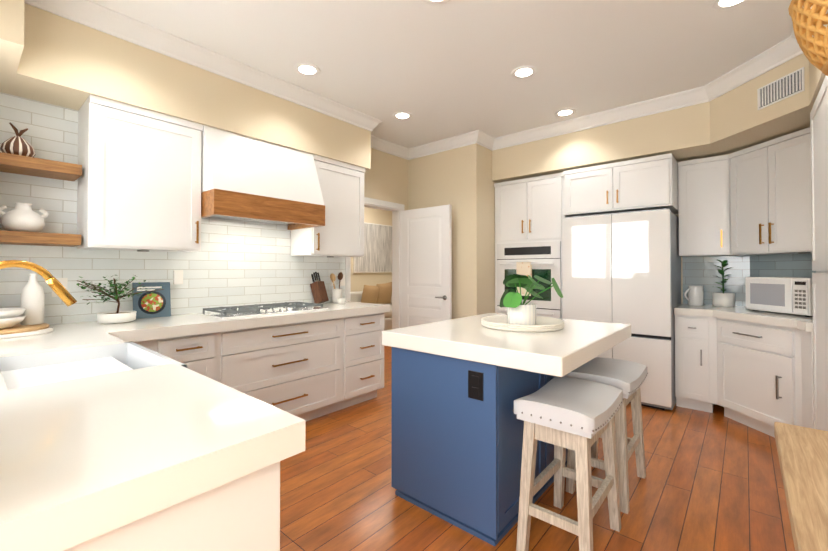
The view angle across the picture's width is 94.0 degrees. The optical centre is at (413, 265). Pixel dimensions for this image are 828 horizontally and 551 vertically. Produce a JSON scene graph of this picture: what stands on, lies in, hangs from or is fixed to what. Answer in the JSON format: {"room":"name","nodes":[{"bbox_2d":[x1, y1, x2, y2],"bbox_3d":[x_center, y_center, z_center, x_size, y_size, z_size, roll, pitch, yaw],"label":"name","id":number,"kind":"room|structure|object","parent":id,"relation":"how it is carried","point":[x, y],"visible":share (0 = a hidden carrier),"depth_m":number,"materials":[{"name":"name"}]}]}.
{"room":"kitchen","nodes":[
{"label":"kitchen","id":0,"kind":"room"},
{"bbox_2d":[351,207,391,291],"bbox_3d":[-1.486,-0.062,7.222,0.120,2.840,5.300,-1,-1,41],"label":"wall","id":1,"kind":"structure","parent":0,"point":[359,281],"depth_m":7.87,"materials":[{"name":"beige paint"}]},
{"bbox_2d":[353,222,391,272],"bbox_3d":[-0.805,-0.354,7.893,0.043,1.000,1.100,-1,-1,41],"label":"canvas art","id":2,"kind":"object","parent":1,"relation":"attached to","point":[377,258],"visible":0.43,"depth_m":7.88,"materials":[{"name":"white fabric"}]},
{"bbox_2d":[364,148,407,209],"bbox_3d":[-0.360,-0.090,4.848,0.120,2.840,7.440,-1,-1,41],"label":"wall","id":3,"kind":"structure","parent":0,"point":[386,177],"depth_m":4.80,"materials":[{"name":"beige paint"}]},
{"bbox_2d":[0,230,80,246],"bbox_3d":[-2.344,-0.160,2.228,0.253,0.065,0.613,-1,-1,41],"label":"shelf","id":4,"kind":"object","parent":3,"relation":"attached to","point":[33,238],"visible":1,"depth_m":2.24,"materials":[{"name":"brown wood"}]},
{"bbox_2d":[0,202,48,231],"bbox_3d":[-2.303,-0.278,2.275,0.186,0.172,0.218,-1,-1,41],"label":"vase","id":5,"kind":"object","parent":4,"relation":"on","point":[24,217],"visible":0.98,"depth_m":2.23,"materials":[{"name":"white ceramic"}]},
{"bbox_2d":[0,152,81,180],"bbox_3d":[-2.344,-0.590,2.233,0.253,0.065,0.613,-1,-1,41],"label":"shelf","id":6,"kind":"object","parent":3,"relation":"attached to","point":[27,165],"visible":1,"depth_m":2.27,"materials":[{"name":"brown wood"}]},
{"bbox_2d":[0,122,35,156],"bbox_3d":[-2.320,-0.726,2.261,0.148,0.206,0.148,-1,-1,41],"label":"vase","id":7,"kind":"object","parent":6,"relation":"on","point":[17,144],"visible":0.79,"depth_m":2.23,"materials":[{"name":"brown ceramic"}]},
{"bbox_2d":[77,95,202,251],"bbox_3d":[-1.884,-0.566,2.681,0.367,0.918,0.638,-1,-1,41],"label":"upper cabinet","id":8,"kind":"object","parent":3,"relation":"attached to","point":[139,185],"depth_m":2.52,"materials":[{"name":"white wood"}]},
{"bbox_2d":[0,92,344,324],"bbox_3d":[-1.709,-0.306,3.175,0.010,1.430,2.897,-1,-1,41],"label":"wall tile","id":9,"kind":"structure","parent":3,"relation":"attached to","point":[235,263],"depth_m":2.71,"materials":[{"name":"white tile"}]},
{"bbox_2d":[52,278,67,296],"bbox_3d":[-2.283,0.141,2.486,0.006,0.120,0.075,-1,-1,41],"label":"electrical outlet plate","id":10,"kind":"object","parent":9,"relation":"attached to","point":[63,281],"depth_m":2.49,"materials":[{"name":"white plastic"}]},
{"bbox_2d":[173,270,182,284],"bbox_3d":[-1.832,0.092,2.995,0.030,0.110,0.065,-1,-1,41],"label":"electrical outlet plate","id":11,"kind":"object","parent":9,"relation":"attached to","point":[177,276],"depth_m":2.98,"materials":[{"name":"white plastic"}]},
{"bbox_2d":[340,275,344,285],"bbox_3d":[-0.787,0.162,4.233,0.006,0.120,0.075,-1,-1,41],"label":"electrical outlet plate","id":12,"kind":"object","parent":9,"relation":"attached to","point":[342,282],"depth_m":4.24,"materials":[{"name":"white plastic"}]},
{"bbox_2d":[201,125,324,229],"bbox_3d":[-1.296,-0.684,3.221,0.556,0.668,0.936,-1,-1,41],"label":"range hood","id":13,"kind":"object","parent":3,"relation":"attached to","point":[246,179],"visible":0.9,"depth_m":3.01,"materials":[{"name":"white paint"}]},
{"bbox_2d":[291,154,364,256],"bbox_3d":[-0.854,-0.551,3.883,0.367,0.918,0.638,-1,-1,41],"label":"upper cabinet","id":14,"kind":"object","parent":3,"relation":"attached to","point":[341,183],"depth_m":3.74,"materials":[{"name":"white wood"}]},
{"bbox_2d":[345,197,403,328],"bbox_3d":[-0.492,0.268,4.674,0.140,2.120,0.970,-1,-1,41],"label":"door frame","id":15,"kind":"structure","parent":3,"relation":"attached to","point":[396,209],"depth_m":4.96,"materials":[{"name":"white wood"}]},
{"bbox_2d":[401,204,451,327],"bbox_3d":[0.118,0.307,4.692,0.760,2.018,0.092,-1,-1,41],"label":"door leaf","id":16,"kind":"structure","parent":3,"relation":"in","point":[426,265],"depth_m":4.68,"materials":[{"name":"white wood"}]},
{"bbox_2d":[0,0,827,182],"bbox_3d":[0.604,-1.282,2.614,4.270,0.510,5.040,-1,-1,41],"label":"soffit","id":17,"kind":"structure","parent":0,"point":[50,58],"depth_m":2.91,"materials":[{"name":"beige paint"}]},
{"bbox_2d":[25,0,812,159],"bbox_3d":[-0.473,-1.495,1.360,4.270,0.115,6.930,-1,-1,41],"label":"crown molding","id":18,"kind":"structure","parent":17,"relation":"attached to","point":[94,15],"depth_m":3.14,"materials":[{"name":"white wood"}]},
{"bbox_2d":[757,67,804,109],"bbox_3d":[2.592,-1.246,2.739,0.010,0.160,0.320,0,-1,-4],"label":"air vent","id":19,"kind":"object","parent":17,"relation":"in","point":[783,88],"visible":1,"depth_m":2.72,"materials":[{"name":"white metal"}]},
{"bbox_2d":[90,0,792,148],"bbox_3d":[-0.540,-1.559,3.334,7.400,0.060,10.000,-1,-1,41],"label":"ceiling","id":20,"kind":"structure","parent":0,"point":[441,72],"depth_m":2.73,"materials":[{"name":"white paint"}]},
{"bbox_2d":[294,63,319,76],"bbox_3d":[-0.835,-1.543,3.020,0.200,0.040,0.200,-1,-1,41],"label":"recessed light","id":21,"kind":"object","parent":20,"relation":"in","point":[308,69],"visible":0.96,"depth_m":3.01,"materials":[{"name":"white plastic"}]},
{"bbox_2d":[393,112,411,119],"bbox_3d":[-0.117,-1.532,3.920,0.200,0.040,0.200,-1,-1,41],"label":"recessed light","id":22,"kind":"object","parent":20,"relation":"in","point":[402,115],"visible":0.96,"depth_m":3.91,"materials":[{"name":"white"}]},
{"bbox_2d":[423,0,449,4],"bbox_3d":[0.131,-1.553,2.180,0.200,0.040,0.200,-1,-1,41],"label":"recessed light","id":23,"kind":"object","parent":20,"relation":"in","point":[435,2],"visible":1,"depth_m":2.25,"materials":[{"name":"white plastic"}]},
{"bbox_2d":[511,65,536,78],"bbox_3d":[0.871,-1.542,3.060,0.200,0.040,0.200,-1,-1,41],"label":"recessed light","id":24,"kind":"object","parent":20,"relation":"in","point":[523,72],"visible":0.98,"depth_m":3.06,"materials":[{"name":"white"}]},
{"bbox_2d":[554,108,575,116],"bbox_3d":[1.506,-1.533,3.846,0.200,0.040,0.200,-1,-1,41],"label":"recessed light","id":25,"kind":"object","parent":20,"relation":"in","point":[565,112],"visible":0.9,"depth_m":3.83,"materials":[{"name":"white"}]},
{"bbox_2d":[712,0,748,10],"bbox_3d":[1.843,-1.552,2.227,0.200,0.040,0.200,-1,-1,41],"label":"recessed light","id":26,"kind":"object","parent":20,"relation":"in","point":[719,5],"visible":1,"depth_m":2.27,"materials":[{"name":"white"}]},
{"bbox_2d":[788,0,827,75],"bbox_3d":[1.246,-1.052,1.008,0.390,1.008,0.390,-1,-1,41],"label":"pendant lamp","id":27,"kind":"object","parent":20,"relation":"hanging from","point":[808,22],"visible":1,"depth_m":1.07,"materials":[{"name":"brown wicker"}]},
{"bbox_2d":[408,143,496,318],"bbox_3d":[0.708,-0.086,5.204,1.040,2.840,1.190,-1,-1,41],"label":"wall","id":28,"kind":"structure","parent":0,"point":[460,181],"depth_m":4.58,"materials":[{"name":"beige paint"}]},
{"bbox_2d":[280,346,794,550],"bbox_3d":[-0.540,1.336,3.299,7.400,0.050,10.000,-1,-1,41],"label":"floor","id":29,"kind":"structure","parent":0,"point":[713,481],"depth_m":2.17,"materials":[{"name":"brown wood"}]},
{"bbox_2d":[68,465,279,550],"bbox_3d":[-0.821,0.855,0.914,0.856,0.854,0.637,-1,-1,41],"label":"base cabinet","id":30,"kind":"object","parent":29,"relation":"on","point":[244,515],"depth_m":0.77,"materials":[{"name":"white wood"}]},
{"bbox_2d":[0,301,389,550],"bbox_3d":[-0.716,0.410,2.330,2.582,0.070,2.918,-1,-1,41],"label":"countertop","id":31,"kind":"structure","parent":30,"relation":"on","point":[83,460],"depth_m":0.95,"materials":[{"name":"white stone"}]},
{"bbox_2d":[0,323,52,338],"bbox_3d":[-2.261,0.357,2.090,0.505,0.026,0.435,-1,-1,41],"label":"boards","id":32,"kind":"object","parent":31,"relation":"on","point":[17,330],"visible":0.88,"depth_m":2.07,"materials":[{"name":"brown wood"}]},
{"bbox_2d":[0,308,25,328],"bbox_3d":[-2.260,0.291,2.073,0.250,0.102,0.250,-1,-1,41],"label":"bowls","id":33,"kind":"object","parent":32,"relation":"on","point":[10,317],"visible":1,"depth_m":2.07,"materials":[{"name":"white ceramic"}]},
{"bbox_2d":[20,274,44,324],"bbox_3d":[-2.239,0.197,2.267,0.100,0.297,0.100,-1,-1,41],"label":"bottle","id":34,"kind":"object","parent":32,"relation":"on","point":[32,298],"visible":0.94,"depth_m":2.24,"materials":[{"name":"white ceramic"}]},
{"bbox_2d":[0,260,76,306],"bbox_3d":[-1.405,0.171,1.388,0.151,0.382,0.309,-1,-1,41],"label":"faucet","id":35,"kind":"object","parent":31,"relation":"on","point":[60,290],"visible":1,"depth_m":1.46,"materials":[{"name":"gold metal"}]},
{"bbox_2d":[0,341,167,388],"bbox_3d":[-1.293,0.503,1.508,0.740,0.252,0.485,-1,-1,41],"label":"sink","id":36,"kind":"object","parent":31,"relation":"in","point":[57,364],"depth_m":1.67,"materials":[{"name":"white ceramic"}]},
{"bbox_2d":[76,275,164,323],"bbox_3d":[-1.975,0.219,2.594,0.481,0.314,0.471,-1,-1,41],"label":"plant","id":37,"kind":"object","parent":31,"relation":"on","point":[112,317],"visible":1,"depth_m":2.51,"materials":[{"name":"green plant"}]},
{"bbox_2d":[132,282,170,318],"bbox_3d":[-1.921,0.254,2.830,0.230,0.258,0.073,1,-1,-41],"label":"cookbook","id":38,"kind":"object","parent":31,"relation":"on","point":[154,304],"visible":0.94,"depth_m":2.82,"materials":[{"name":"blue"}]},
{"bbox_2d":[196,302,327,318],"bbox_3d":[-1.240,0.361,3.239,0.470,0.047,0.920,-1,-1,41],"label":"cooktop","id":39,"kind":"object","parent":31,"relation":"in","point":[249,310],"visible":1,"depth_m":3.12,"materials":[{"name":"silver metal"}]},
{"bbox_2d":[310,272,328,303],"bbox_3d":[-0.969,0.226,3.931,0.172,0.326,0.110,0,-1,26],"label":"knife block","id":40,"kind":"object","parent":31,"relation":"on","point":[318,290],"visible":0.9,"depth_m":3.89,"materials":[{"name":"brown wood"}]},
{"bbox_2d":[330,272,342,302],"bbox_3d":[-0.816,0.232,4.069,0.114,0.324,0.169,-1,-1,41],"label":"utensil crock","id":41,"kind":"object","parent":31,"relation":"on","point":[336,293],"visible":0.85,"depth_m":4.02,"materials":[{"name":"white ceramic"}]},
{"bbox_2d":[337,298,344,303],"bbox_3d":[-0.745,0.365,3.948,0.084,0.055,0.084,-1,-1,41],"label":"cup","id":42,"kind":"object","parent":31,"relation":"on","point":[340,300],"visible":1,"depth_m":3.91,"materials":[{"name":"white ceramic"}]},
{"bbox_2d":[351,282,391,330],"bbox_3d":[-0.355,0.817,7.625,0.920,1.093,2.200,-1,-1,41],"label":"sofa","id":43,"kind":"object","parent":29,"relation":"on","point":[379,294],"visible":0.21,"depth_m":7.25,"materials":[{"name":"beige fabric"}]},
{"bbox_2d":[382,313,630,545],"bbox_3d":[0.602,0.837,2.321,1.015,0.925,1.230,-1,-1,41],"label":"kitchen island","id":44,"kind":"object","parent":29,"relation":"on","point":[460,386],"visible":0.81,"depth_m":1.92,"materials":[{"name":"blue wood"}]},
{"bbox_2d":[481,315,564,331],"bbox_3d":[0.664,0.354,2.380,0.493,0.040,0.493,-1,-1,41],"label":"tray","id":45,"kind":"object","parent":44,"relation":"on","point":[542,324],"visible":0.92,"depth_m":2.23,"materials":[{"name":"beige ceramic"}]},
{"bbox_2d":[500,274,562,324],"bbox_3d":[0.733,0.208,2.383,0.379,0.308,0.356,-1,-1,41],"label":"potted plant","id":46,"kind":"object","parent":45,"relation":"on","point":[519,312],"visible":0.96,"depth_m":2.33,"materials":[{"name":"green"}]},
{"bbox_2d":[494,172,567,318],"bbox_3d":[1.496,0.162,4.661,0.850,2.330,0.736,-1,-1,41],"label":"tall cabinet","id":47,"kind":"object","parent":29,"relation":"on","point":[529,214],"visible":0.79,"depth_m":4.39,"materials":[{"name":"white wood"}]},
{"bbox_2d":[512,377,623,550],"bbox_3d":[0.741,0.946,1.825,0.350,0.696,0.501,-1,-1,41],"label":"stool","id":48,"kind":"object","parent":29,"relation":"on","point":[561,414],"visible":1,"depth_m":1.73,"materials":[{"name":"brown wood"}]},
{"bbox_2d":[563,357,647,513],"bbox_3d":[1.151,0.951,2.303,0.350,0.696,0.501,-1,-1,41],"label":"stool","id":49,"kind":"object","parent":29,"relation":"on","point":[628,378],"visible":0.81,"depth_m":2.20,"materials":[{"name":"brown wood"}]},
{"bbox_2d":[562,208,680,409],"bbox_3d":[2.162,0.405,4.024,0.955,1.830,0.750,-1,-1,41],"label":"fridge","id":50,"kind":"object","parent":29,"relation":"on","point":[623,267],"visible":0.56,"depth_m":3.64,"materials":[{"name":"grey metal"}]},
{"bbox_2d":[675,323,709,411],"bbox_3d":[2.699,0.883,3.695,0.268,0.864,0.607,-1,-1,41],"label":"base cabinet","id":51,"kind":"object","parent":29,"relation":"on","point":[692,340],"depth_m":3.47,"materials":[{"name":"white wood"}]},
{"bbox_2d":[710,327,797,437],"bbox_3d":[2.959,0.875,3.036,0.905,0.864,0.905,-1,-1,41],"label":"base cabinet","id":52,"kind":"object","parent":29,"relation":"on","point":[747,367],"depth_m":3.01,"materials":[{"name":"white wood"}]},
{"bbox_2d":[674,303,812,330],"bbox_3d":[2.917,0.414,3.096,1.382,0.060,1.243,-1,-1,41],"label":"countertop","id":53,"kind":"structure","parent":52,"relation":"on","point":[717,316],"depth_m":3.15,"materials":[{"name":"white stone"}]},
{"bbox_2d":[684,286,703,305],"bbox_3d":[2.737,0.296,3.770,0.148,0.190,0.168,-1,-1,41],"label":"pitcher","id":54,"kind":"object","parent":53,"relation":"on","point":[695,297],"visible":1,"depth_m":3.73,"materials":[{"name":"white ceramic"}]},
{"bbox_2d":[712,259,734,306],"bbox_3d":[2.943,0.166,3.703,0.255,0.447,0.241,-1,-1,41],"label":"plant","id":55,"kind":"object","parent":53,"relation":"on","point":[723,299],"visible":0.98,"depth_m":3.65,"materials":[{"name":"green plant"}]},
{"bbox_2d":[745,277,812,316],"bbox_3d":[3.027,0.240,3.064,0.374,0.285,0.500,0,-1,-4],"label":"microwave","id":56,"kind":"object","parent":53,"relation":"on","point":[790,295],"visible":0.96,"depth_m":3.00,"materials":[{"name":"white plastic"},{"name":"metal"},{"name":"glass"}]},
{"bbox_2d":[774,422,827,550],"bbox_3d":[1.179,0.904,0.653,0.780,0.750,1.110,-1,-1,41],"label":"table","id":57,"kind":"object","parent":29,"relation":"on","point":[802,455],"visible":1,"depth_m":0.96,"materials":[{"name":"brown wood"}]},
{"bbox_2d":[798,331,813,428],"bbox_3d":[2.768,0.870,2.586,0.240,0.864,0.288,-1,-1,41],"label":"base cabinet","id":58,"kind":"object","parent":29,"relation":"on","point":[805,385],"depth_m":2.61,"materials":[{"name":"white wood"}]},
{"bbox_2d":[810,76,827,430],"bbox_3d":[2.567,0.121,2.048,0.566,2.350,0.800,-1,-1,41],"label":"pantry","id":59,"kind":"object","parent":29,"relation":"on","point":[819,158],"visible":0.81,"depth_m":2.28,"materials":[{"name":"white"}]},
{"bbox_2d":[675,214,682,303],"bbox_3d":[2.678,-0.098,4.221,3.230,2.840,0.120,-1,-1,41],"label":"wall","id":60,"kind":"structure","parent":0,"point":[677,215],"depth_m":4.03,"materials":[{"name":"beige paint"}]},
{"bbox_2d":[563,153,678,216],"bbox_3d":[2.198,-0.775,4.084,0.974,0.470,0.716,-1,-1,41],"label":"upper cabinet","id":61,"kind":"object","parent":60,"relation":"attached to","point":[647,183],"depth_m":3.77,"materials":[{"name":"white wood"}]},
{"bbox_2d":[675,155,738,256],"bbox_3d":[2.844,-0.554,3.739,0.440,0.920,0.377,-1,-1,41],"label":"upper cabinet","id":62,"kind":"object","parent":60,"relation":"attached to","point":[702,212],"depth_m":3.66,"materials":[{"name":"white wood"}]},
{"bbox_2d":[682,255,749,305],"bbox_3d":[3.005,0.142,3.851,0.535,0.550,0.010,-1,-1,41],"label":"wall tile","id":63,"kind":"structure","parent":60,"relation":"attached to","point":[699,270],"depth_m":3.85,"materials":[{"name":"grey tile"}]},
{"bbox_2d":[727,127,811,254],"bbox_3d":[3.065,-0.561,3.180,0.709,0.920,0.709,-1,-1,41],"label":"upper cabinet","id":64,"kind":"object","parent":60,"relation":"attached to","point":[754,200],"depth_m":3.14,"materials":[{"name":"white wood"}]},
{"bbox_2d":[750,253,815,277],"bbox_3d":[3.252,0.133,3.078,0.011,0.550,1.210,0,-1,-4],"label":"wall tile","id":65,"kind":"structure","parent":60,"relation":"attached to","point":[786,265],"depth_m":3.38,"materials":[{"name":"grey tile"}]}
]}

